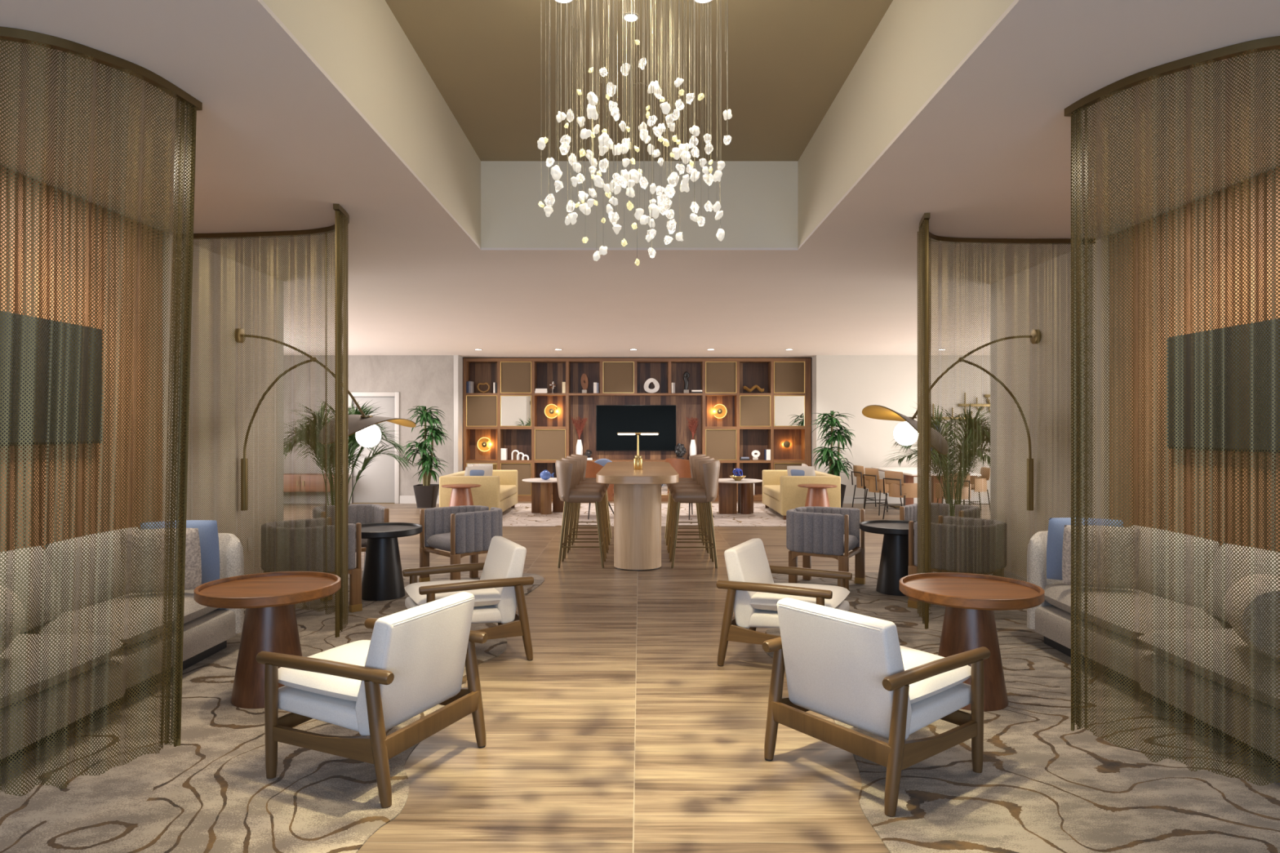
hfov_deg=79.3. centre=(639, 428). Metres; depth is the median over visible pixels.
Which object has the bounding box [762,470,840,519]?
sofa
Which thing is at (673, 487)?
bar stool
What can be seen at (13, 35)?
curtain
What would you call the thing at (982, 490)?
dining chair
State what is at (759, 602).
seat cushion
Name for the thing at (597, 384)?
book
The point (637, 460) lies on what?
table lamp
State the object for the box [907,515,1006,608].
barrel chair
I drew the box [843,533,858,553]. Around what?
seat cushion
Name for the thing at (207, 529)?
throw pillow
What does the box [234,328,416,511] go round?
wall lamp
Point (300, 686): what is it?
seat cushion
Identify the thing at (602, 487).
bar stool
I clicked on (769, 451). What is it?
book
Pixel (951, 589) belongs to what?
tabletop
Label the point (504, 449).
book
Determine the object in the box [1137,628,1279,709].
seat cushion
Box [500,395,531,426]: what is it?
mirror
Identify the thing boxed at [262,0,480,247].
ceiling recess side
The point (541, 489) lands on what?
coffee table
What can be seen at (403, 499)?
baseboard
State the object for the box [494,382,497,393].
book
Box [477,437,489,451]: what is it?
sconce
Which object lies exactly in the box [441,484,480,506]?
side table
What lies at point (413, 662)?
lounge chair
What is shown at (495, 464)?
mirror
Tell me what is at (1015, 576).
baseboard
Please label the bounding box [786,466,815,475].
throw pillow
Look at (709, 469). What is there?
bar stool
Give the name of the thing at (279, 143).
ceiling
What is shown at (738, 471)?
ornament
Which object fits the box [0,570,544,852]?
area rug
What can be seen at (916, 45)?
ceiling recess side
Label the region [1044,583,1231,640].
seat cushion
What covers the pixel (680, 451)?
sculpture
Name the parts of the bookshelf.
woven panel, woven panel, woven panel, shelf, woven panel, woven panel, shelf, shelf, shelf, shelf, woven panel, woven panel, woven panel, shelf, woven panel, woven panel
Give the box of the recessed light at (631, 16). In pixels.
[622,12,639,22]
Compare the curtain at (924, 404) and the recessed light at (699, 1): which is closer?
the recessed light at (699, 1)
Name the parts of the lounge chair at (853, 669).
armrest, leg, rail, rail, backrest, leg, armrest, rail, rail, leg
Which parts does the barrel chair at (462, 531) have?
post, rail, post, panel, rail, leg, panel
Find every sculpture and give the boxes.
[476,382,489,393]
[511,449,519,459]
[516,452,524,460]
[521,454,528,460]
[581,373,588,393]
[644,377,659,393]
[674,443,686,457]
[751,450,759,459]
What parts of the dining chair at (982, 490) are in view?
backrest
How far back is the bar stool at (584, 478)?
10.73 m
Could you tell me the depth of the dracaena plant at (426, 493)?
14.99 m
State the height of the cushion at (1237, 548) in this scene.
0.446 m
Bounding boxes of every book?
[466,381,468,393]
[468,381,470,393]
[470,381,474,393]
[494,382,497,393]
[500,448,503,460]
[503,448,506,460]
[534,391,547,393]
[535,388,547,391]
[596,382,599,393]
[671,382,673,393]
[764,449,766,460]
[768,449,770,460]
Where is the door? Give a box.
[347,391,399,503]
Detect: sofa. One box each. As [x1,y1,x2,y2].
[0,526,244,767]
[439,470,517,511]
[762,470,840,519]
[1026,524,1279,768]
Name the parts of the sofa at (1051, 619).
armrest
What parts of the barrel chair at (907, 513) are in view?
post, panel, panel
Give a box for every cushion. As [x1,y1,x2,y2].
[0,545,61,633]
[0,634,127,707]
[22,589,217,645]
[44,526,139,612]
[278,640,370,702]
[361,538,367,547]
[404,579,501,606]
[426,532,450,551]
[499,484,516,501]
[750,582,850,611]
[763,484,780,501]
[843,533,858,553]
[899,645,971,703]
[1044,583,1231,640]
[1128,524,1219,608]
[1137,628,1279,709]
[1203,543,1279,623]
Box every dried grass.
[570,415,587,439]
[686,417,698,439]
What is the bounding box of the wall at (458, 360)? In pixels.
[453,355,462,473]
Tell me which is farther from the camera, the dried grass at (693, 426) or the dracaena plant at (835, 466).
the dried grass at (693, 426)
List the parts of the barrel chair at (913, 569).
post, rail, panel, panel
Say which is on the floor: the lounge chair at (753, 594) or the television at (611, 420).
the lounge chair at (753, 594)
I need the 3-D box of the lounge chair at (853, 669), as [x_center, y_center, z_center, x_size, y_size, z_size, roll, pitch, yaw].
[1.083,1.171,3.562,0.752,0.757,0.720,0,0,-37]
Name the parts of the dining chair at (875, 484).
leg, backrest, leg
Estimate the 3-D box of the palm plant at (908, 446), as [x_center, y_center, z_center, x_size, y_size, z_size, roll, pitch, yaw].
[3.733,0.614,9.122,1.592,1.872,1.675,0,0,0]
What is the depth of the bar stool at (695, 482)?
9.94 m
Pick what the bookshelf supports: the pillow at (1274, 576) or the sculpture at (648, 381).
the sculpture at (648, 381)
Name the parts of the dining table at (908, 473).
plate, leg, leg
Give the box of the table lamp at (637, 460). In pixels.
[617,432,658,470]
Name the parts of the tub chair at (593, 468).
leg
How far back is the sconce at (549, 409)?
16.59 m
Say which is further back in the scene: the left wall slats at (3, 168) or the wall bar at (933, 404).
the wall bar at (933, 404)
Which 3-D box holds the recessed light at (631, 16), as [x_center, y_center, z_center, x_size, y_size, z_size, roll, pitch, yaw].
[-0.050,-2.244,4.220,0.088,0.008,0.088,0,0,0]
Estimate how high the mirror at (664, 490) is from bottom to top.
0.689 m
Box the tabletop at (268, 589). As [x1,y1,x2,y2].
[194,571,341,608]
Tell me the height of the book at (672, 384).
0.220 m
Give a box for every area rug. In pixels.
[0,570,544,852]
[502,503,786,526]
[761,572,1279,852]
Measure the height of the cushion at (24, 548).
0.446 m
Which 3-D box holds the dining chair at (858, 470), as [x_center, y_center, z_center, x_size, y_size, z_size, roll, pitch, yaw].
[4.432,1.136,14.946,0.558,0.831,0.548,0,0,-12]
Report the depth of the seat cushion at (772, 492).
14.04 m
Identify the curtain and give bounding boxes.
[0,26,202,796]
[173,203,349,637]
[917,213,1095,629]
[1064,35,1279,786]
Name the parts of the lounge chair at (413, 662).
leg, rail, rail, armrest, leg, backrest, armrest, rail, rail, leg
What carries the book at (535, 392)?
on the bookshelf
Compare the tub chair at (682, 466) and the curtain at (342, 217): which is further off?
the tub chair at (682, 466)
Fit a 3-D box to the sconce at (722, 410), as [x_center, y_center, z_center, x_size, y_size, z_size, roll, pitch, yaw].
[1.727,-0.363,16.614,0.277,0.310,0.111,0,0,0]
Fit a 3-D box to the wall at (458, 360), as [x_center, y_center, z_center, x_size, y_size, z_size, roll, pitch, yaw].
[-3.784,0.025,16.087,0.092,3.050,0.415,0,0,0]
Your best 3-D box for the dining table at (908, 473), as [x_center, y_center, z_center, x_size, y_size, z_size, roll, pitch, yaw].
[5.300,1.173,14.525,1.200,0.755,2.350,0,0,0]
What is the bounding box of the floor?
[283,501,990,852]
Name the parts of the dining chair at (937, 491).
backrest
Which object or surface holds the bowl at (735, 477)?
on the coffee table at (727, 487)
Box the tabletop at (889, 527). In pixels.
[859,520,915,535]
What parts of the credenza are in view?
door, door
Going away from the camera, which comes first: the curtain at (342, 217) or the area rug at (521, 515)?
the curtain at (342, 217)
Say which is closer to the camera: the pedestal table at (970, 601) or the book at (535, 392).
the pedestal table at (970, 601)
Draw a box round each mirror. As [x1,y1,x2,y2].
[466,462,497,470]
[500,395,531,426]
[661,484,668,495]
[773,395,804,426]
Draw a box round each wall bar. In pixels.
[932,404,964,419]
[958,392,990,416]
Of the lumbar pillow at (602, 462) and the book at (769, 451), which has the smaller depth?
the lumbar pillow at (602, 462)
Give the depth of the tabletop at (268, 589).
4.38 m
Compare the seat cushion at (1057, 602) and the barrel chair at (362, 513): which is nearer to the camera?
the seat cushion at (1057, 602)
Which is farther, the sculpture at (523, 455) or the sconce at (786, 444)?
the sconce at (786, 444)
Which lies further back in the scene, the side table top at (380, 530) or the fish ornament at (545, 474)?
the fish ornament at (545, 474)
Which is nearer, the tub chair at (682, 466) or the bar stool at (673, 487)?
the bar stool at (673, 487)
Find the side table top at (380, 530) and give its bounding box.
[361,522,422,538]
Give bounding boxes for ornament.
[539,469,554,479]
[548,381,555,393]
[584,449,591,457]
[732,468,742,476]
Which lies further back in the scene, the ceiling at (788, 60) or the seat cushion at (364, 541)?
the seat cushion at (364, 541)
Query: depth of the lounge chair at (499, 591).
5.13 m
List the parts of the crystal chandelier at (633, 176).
cord, cord, cord, cord, cord, cord, cord, cord, cord, cord, cord, cord, cord, cord, cord, cord, cord, cord, cord, cord, cord, cord, cord, cord, cord, cord, cord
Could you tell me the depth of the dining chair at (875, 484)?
13.82 m
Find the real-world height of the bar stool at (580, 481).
1.192 m
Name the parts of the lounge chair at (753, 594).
leg, rail, backrest, rail, armrest, armrest, leg, leg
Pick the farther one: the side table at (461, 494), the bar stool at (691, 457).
the side table at (461, 494)
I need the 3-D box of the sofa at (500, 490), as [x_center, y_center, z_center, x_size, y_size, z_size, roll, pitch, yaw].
[-2.868,1.176,13.980,1.005,0.735,2.080,0,0,0]
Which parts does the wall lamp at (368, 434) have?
arm, arm, lamp shade, globe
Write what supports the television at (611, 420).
attached to the bookshelf
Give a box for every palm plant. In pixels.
[283,397,415,520]
[882,403,990,515]
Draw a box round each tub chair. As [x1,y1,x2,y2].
[585,460,613,519]
[665,457,717,519]
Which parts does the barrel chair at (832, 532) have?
leg, leg, panel, rail, panel, post, rail, post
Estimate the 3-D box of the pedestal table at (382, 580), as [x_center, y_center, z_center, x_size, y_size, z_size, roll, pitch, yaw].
[-2.365,1.226,7.100,0.704,0.635,0.704,0,0,0]
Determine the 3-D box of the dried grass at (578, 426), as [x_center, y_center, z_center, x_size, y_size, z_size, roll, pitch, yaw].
[-1.294,0.026,16.438,0.374,0.580,0.147,0,0,0]
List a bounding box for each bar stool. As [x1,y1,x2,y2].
[555,459,605,568]
[561,457,608,558]
[566,455,609,550]
[570,453,611,542]
[664,453,705,542]
[666,455,709,550]
[667,457,714,558]
[669,459,719,568]
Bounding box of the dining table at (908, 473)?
[871,466,981,515]
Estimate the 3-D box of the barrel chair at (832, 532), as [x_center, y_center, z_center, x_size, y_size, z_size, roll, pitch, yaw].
[1.796,1.172,7.562,0.650,0.742,0.676,0,0,30]
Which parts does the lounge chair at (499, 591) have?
leg, leg, armrest, armrest, rail, backrest, rail, leg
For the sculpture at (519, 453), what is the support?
on the bookshelf
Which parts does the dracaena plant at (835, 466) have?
pot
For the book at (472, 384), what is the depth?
16.32 m
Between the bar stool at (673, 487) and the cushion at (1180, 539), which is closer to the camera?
the cushion at (1180, 539)
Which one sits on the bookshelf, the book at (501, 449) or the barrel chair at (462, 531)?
the book at (501, 449)
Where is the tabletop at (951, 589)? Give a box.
[899,572,1044,610]
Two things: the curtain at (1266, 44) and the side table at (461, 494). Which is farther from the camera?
the side table at (461, 494)
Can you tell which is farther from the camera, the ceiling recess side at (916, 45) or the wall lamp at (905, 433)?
the wall lamp at (905, 433)
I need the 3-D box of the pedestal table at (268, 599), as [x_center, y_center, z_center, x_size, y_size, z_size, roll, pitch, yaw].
[-2.130,1.218,4.450,0.760,0.650,0.760,0,0,0]
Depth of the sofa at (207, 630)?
4.42 m
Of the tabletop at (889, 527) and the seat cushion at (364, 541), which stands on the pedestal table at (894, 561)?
the tabletop at (889, 527)
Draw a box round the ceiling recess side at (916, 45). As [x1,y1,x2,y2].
[797,0,1013,247]
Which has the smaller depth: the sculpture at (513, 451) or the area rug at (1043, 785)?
the area rug at (1043, 785)
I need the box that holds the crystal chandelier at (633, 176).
[537,0,732,265]
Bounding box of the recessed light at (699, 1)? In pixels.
[695,0,712,3]
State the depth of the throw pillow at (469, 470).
13.38 m
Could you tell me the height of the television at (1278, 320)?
0.760 m
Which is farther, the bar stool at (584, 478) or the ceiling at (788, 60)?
the bar stool at (584, 478)
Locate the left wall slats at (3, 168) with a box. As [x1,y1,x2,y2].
[0,165,162,551]
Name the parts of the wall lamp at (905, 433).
globe, lamp shade, arm, arm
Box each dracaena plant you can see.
[400,405,449,508]
[808,410,855,507]
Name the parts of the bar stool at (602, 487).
leg, leg, backrest, seat, leg, leg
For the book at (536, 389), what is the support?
on the book at (535, 392)
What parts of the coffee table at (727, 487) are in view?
leg, leg, column leg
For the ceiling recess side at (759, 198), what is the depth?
6.51 m
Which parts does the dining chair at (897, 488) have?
leg, backrest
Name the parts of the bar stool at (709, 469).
leg, leg, seat, backrest, leg, leg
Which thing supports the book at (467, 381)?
on the bookshelf
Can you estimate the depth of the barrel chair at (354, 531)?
6.43 m
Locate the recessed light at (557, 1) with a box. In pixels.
[553,0,572,3]
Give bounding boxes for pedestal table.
[194,571,341,708]
[361,522,422,600]
[859,520,915,595]
[899,572,1044,711]
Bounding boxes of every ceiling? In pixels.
[0,0,1279,357]
[385,0,893,160]
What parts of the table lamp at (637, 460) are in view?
stem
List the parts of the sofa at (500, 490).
backrest, armrest, armrest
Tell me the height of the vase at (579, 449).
0.430 m
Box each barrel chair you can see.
[261,517,362,612]
[312,503,389,560]
[418,505,502,582]
[786,506,865,595]
[899,502,980,573]
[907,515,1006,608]
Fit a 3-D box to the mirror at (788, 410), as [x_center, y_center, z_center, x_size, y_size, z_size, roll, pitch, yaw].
[3.154,-0.363,16.320,0.660,0.658,0.032,0,0,0]
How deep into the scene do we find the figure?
16.43 m
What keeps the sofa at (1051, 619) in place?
on the area rug at (1043, 785)
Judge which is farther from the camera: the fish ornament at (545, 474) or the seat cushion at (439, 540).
the fish ornament at (545, 474)
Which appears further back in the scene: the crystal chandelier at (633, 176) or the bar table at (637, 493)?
the bar table at (637, 493)
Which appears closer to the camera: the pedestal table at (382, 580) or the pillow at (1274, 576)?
the pillow at (1274, 576)
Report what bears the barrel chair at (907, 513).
on the area rug at (1043, 785)
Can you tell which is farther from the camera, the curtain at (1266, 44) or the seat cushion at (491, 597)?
the seat cushion at (491, 597)
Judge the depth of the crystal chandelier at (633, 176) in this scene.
3.46 m
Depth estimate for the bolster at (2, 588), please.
3.44 m
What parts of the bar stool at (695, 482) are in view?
leg, leg, seat, backrest, leg, leg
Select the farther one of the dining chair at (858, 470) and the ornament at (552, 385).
the ornament at (552, 385)
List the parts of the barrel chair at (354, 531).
panel, panel, rail, post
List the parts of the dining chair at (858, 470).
leg, backrest, leg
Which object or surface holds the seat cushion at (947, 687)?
on the lounge chair at (853, 669)
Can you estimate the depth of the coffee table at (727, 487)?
13.88 m
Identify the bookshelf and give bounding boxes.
[462,357,811,501]
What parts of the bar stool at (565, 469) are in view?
leg, leg, backrest, seat, leg, leg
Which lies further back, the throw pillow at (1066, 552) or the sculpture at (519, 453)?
the sculpture at (519, 453)
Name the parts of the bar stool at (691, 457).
leg, leg, seat, backrest, leg, leg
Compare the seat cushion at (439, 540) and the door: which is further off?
the door
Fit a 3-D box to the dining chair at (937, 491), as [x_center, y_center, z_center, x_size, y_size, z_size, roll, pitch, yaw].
[5.146,1.136,12.682,0.548,0.831,0.558,0,0,11]
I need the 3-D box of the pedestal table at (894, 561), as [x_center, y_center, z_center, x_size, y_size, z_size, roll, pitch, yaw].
[2.440,1.226,7.300,0.704,0.635,0.704,0,0,0]
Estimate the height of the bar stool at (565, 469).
1.192 m
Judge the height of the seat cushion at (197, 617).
0.200 m
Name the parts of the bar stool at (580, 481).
leg, leg, backrest, seat, leg, leg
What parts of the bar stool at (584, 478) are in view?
leg, leg, backrest, seat, leg, leg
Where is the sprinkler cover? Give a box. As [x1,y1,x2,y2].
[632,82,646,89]
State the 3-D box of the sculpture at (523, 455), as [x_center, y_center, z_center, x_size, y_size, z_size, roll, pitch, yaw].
[-2.424,0.617,16.350,0.154,0.117,0.038,0,0,0]
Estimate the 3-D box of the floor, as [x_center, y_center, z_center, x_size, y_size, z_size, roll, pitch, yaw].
[0.500,1.600,6.900,17.400,0.100,20.200,0,0,0]
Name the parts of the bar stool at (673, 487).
leg, leg, seat, backrest, leg, leg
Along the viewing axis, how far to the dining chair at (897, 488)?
12.80 m
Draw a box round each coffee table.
[522,477,564,514]
[718,478,762,514]
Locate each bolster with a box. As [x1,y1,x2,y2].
[0,585,24,653]
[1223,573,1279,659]
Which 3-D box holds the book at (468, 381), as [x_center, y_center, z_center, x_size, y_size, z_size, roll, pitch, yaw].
[-3.598,-0.866,16.400,0.035,0.250,0.170,0,0,0]
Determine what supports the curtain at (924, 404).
hanging from the ceiling at (279, 143)
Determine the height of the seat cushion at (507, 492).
0.155 m
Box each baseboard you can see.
[283,495,439,503]
[843,496,990,503]
[989,570,1026,582]
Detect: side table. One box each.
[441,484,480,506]
[797,484,837,506]
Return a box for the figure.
[683,371,689,393]
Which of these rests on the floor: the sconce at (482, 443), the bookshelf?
the bookshelf
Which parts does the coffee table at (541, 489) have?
leg, column leg, leg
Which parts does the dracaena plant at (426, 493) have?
pot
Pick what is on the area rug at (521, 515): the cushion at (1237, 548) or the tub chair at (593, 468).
the tub chair at (593, 468)
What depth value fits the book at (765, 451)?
16.32 m
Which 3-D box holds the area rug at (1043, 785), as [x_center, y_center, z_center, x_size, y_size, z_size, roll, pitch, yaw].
[2.233,1.546,4.930,2.734,0.005,6.860,0,0,0]
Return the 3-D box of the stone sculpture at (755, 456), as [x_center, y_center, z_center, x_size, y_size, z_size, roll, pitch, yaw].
[2.462,0.573,16.440,0.180,0.205,0.080,0,0,0]
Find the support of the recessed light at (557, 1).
in the ceiling at (788, 60)
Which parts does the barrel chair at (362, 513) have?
panel, panel, post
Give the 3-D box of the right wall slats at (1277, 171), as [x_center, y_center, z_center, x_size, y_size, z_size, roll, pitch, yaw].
[3.666,0.025,4.213,0.032,3.050,3.606,0,0,0]
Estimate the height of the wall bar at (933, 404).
0.334 m
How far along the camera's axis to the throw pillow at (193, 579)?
4.91 m
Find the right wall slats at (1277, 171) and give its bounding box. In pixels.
[1109,166,1279,551]
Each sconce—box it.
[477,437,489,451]
[544,404,557,418]
[714,404,726,418]
[783,440,790,448]
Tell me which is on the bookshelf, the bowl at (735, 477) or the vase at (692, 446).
the vase at (692, 446)
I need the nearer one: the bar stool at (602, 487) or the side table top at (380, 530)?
the side table top at (380, 530)
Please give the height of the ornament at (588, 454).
0.174 m
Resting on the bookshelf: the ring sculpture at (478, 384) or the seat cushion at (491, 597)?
the ring sculpture at (478, 384)
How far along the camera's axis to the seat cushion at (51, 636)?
3.75 m
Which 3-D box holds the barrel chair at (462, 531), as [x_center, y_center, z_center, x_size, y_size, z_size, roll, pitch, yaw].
[-1.737,1.172,7.663,0.650,0.742,0.676,0,0,-44]
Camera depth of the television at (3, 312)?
4.68 m
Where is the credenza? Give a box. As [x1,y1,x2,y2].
[283,473,334,492]
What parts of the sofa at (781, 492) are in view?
armrest, armrest, backrest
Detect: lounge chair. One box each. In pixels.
[255,591,488,808]
[402,536,533,661]
[715,537,852,666]
[762,597,990,817]
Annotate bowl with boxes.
[729,475,746,480]
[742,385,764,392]
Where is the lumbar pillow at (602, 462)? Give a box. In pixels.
[594,458,612,466]
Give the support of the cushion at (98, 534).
on the sofa at (207, 630)
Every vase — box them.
[575,440,582,455]
[689,440,696,455]
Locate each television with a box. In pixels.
[0,311,102,445]
[595,404,675,450]
[1167,318,1279,453]
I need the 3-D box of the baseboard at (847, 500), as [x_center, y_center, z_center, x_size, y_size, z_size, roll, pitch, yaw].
[6.370,1.480,15.893,5.460,0.140,0.015,0,0,0]
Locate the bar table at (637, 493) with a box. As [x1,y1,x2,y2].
[595,461,679,570]
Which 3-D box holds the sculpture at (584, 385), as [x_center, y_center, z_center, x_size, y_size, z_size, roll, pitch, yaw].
[-1.181,-0.951,16.450,0.153,0.420,0.080,0,0,0]
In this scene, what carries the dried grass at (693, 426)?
in the vase at (692, 446)
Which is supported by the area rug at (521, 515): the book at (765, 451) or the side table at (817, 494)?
the side table at (817, 494)
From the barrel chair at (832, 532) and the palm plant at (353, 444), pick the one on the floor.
the palm plant at (353, 444)
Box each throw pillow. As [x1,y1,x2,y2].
[120,528,201,593]
[140,520,219,584]
[464,466,493,475]
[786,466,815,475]
[1046,517,1123,580]
[1062,524,1140,589]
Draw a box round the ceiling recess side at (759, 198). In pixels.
[480,160,797,247]
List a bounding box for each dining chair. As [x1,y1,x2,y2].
[851,465,888,508]
[862,467,902,515]
[882,471,919,519]
[935,474,970,503]
[960,466,990,510]
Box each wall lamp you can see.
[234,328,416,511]
[862,329,1040,511]

